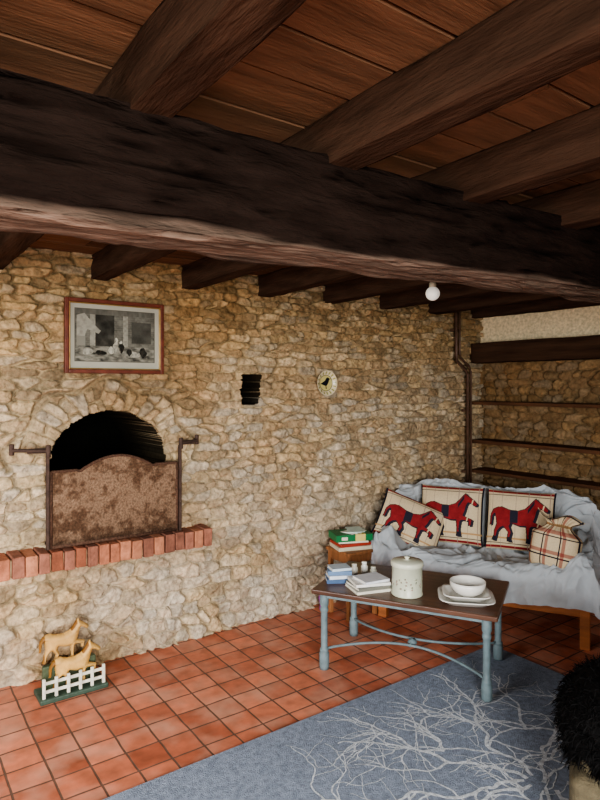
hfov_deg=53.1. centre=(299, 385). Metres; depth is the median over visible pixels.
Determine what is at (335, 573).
book stack
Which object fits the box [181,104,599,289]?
joist
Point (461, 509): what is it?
cushion
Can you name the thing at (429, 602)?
coffee table
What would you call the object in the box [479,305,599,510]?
wall
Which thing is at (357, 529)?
loose papers
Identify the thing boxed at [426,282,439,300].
ceiling light bulb
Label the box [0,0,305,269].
joist
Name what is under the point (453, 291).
joist
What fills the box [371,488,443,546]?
cushion
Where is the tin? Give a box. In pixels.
[391,556,423,598]
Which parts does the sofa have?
frame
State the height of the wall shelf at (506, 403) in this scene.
0.101 m
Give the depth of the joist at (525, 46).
1.22 m
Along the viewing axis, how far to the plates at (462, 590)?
2.96 m
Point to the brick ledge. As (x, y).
(15, 564)
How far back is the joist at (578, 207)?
2.21 m
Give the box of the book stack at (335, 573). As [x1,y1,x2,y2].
[325,563,353,583]
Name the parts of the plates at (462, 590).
platter, platter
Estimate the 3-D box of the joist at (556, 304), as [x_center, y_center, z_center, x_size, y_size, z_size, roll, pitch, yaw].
[2.887,-0.635,3.079,0.104,0.140,4.860,0,0,-35]
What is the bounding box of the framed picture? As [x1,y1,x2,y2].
[64,297,163,373]
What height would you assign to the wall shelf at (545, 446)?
0.100 m
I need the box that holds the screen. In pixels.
[9,435,198,549]
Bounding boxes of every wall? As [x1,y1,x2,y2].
[0,247,483,687]
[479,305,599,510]
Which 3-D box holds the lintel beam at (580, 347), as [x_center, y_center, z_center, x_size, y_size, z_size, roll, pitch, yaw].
[2.874,-0.272,3.119,0.189,0.175,4.740,0,0,-35]
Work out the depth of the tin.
3.02 m
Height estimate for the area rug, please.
0.014 m
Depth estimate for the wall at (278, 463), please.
3.70 m
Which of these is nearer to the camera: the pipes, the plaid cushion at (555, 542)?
the plaid cushion at (555, 542)
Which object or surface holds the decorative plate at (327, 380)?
attached to the wall at (278, 463)
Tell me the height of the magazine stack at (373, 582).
0.058 m
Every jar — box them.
[351,563,357,573]
[361,561,367,573]
[370,566,376,572]
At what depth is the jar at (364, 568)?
3.42 m
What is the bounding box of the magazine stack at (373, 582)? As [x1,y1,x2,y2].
[345,572,391,594]
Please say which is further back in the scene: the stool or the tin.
the stool
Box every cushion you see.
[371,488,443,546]
[421,484,484,546]
[484,488,556,551]
[529,508,584,568]
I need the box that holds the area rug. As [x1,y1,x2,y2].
[103,645,568,799]
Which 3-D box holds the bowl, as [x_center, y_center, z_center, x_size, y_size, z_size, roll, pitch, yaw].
[0.839,1.010,3.001,0.176,0.072,0.176,0,0,10]
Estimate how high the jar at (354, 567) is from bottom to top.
0.055 m
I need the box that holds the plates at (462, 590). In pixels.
[438,575,495,606]
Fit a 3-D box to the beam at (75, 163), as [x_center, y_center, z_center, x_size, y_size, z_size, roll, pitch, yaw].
[0.318,-0.459,1.836,5.850,0.352,0.247,0,0,-35]
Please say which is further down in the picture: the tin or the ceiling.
the tin
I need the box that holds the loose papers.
[341,526,366,534]
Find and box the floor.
[0,600,599,799]
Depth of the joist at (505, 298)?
4.29 m
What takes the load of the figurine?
on the floor
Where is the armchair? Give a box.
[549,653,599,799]
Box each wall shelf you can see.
[472,401,599,407]
[472,438,599,454]
[472,467,599,489]
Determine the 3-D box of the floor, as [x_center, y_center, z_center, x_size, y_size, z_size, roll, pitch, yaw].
[0.565,1.550,1.447,6.100,0.100,5.100,0,0,-35]
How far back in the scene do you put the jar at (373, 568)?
3.38 m
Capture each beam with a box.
[0,68,599,302]
[471,335,599,363]
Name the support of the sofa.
on the floor
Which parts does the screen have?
plate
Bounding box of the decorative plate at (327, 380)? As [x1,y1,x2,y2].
[317,370,336,395]
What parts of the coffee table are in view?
leg, leg, leg, leg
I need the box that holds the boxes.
[329,528,372,551]
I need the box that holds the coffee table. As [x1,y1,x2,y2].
[311,561,508,701]
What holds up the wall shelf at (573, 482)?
attached to the wall at (565, 381)
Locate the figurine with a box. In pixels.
[34,618,107,705]
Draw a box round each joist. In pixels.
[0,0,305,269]
[91,0,599,280]
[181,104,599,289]
[258,179,599,296]
[323,276,452,303]
[379,283,502,309]
[428,292,561,314]
[471,298,599,318]
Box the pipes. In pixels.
[450,312,471,482]
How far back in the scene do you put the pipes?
4.89 m
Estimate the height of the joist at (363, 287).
0.140 m
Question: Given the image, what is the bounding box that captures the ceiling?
[0,0,599,276]
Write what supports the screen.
on the brick ledge
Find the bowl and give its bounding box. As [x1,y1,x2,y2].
[450,575,485,597]
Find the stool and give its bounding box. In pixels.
[326,545,377,621]
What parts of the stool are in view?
seat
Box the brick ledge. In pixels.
[0,523,211,581]
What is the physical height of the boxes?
0.103 m
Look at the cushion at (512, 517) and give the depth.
3.92 m
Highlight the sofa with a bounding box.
[370,478,599,650]
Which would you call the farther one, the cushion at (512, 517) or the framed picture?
the cushion at (512, 517)

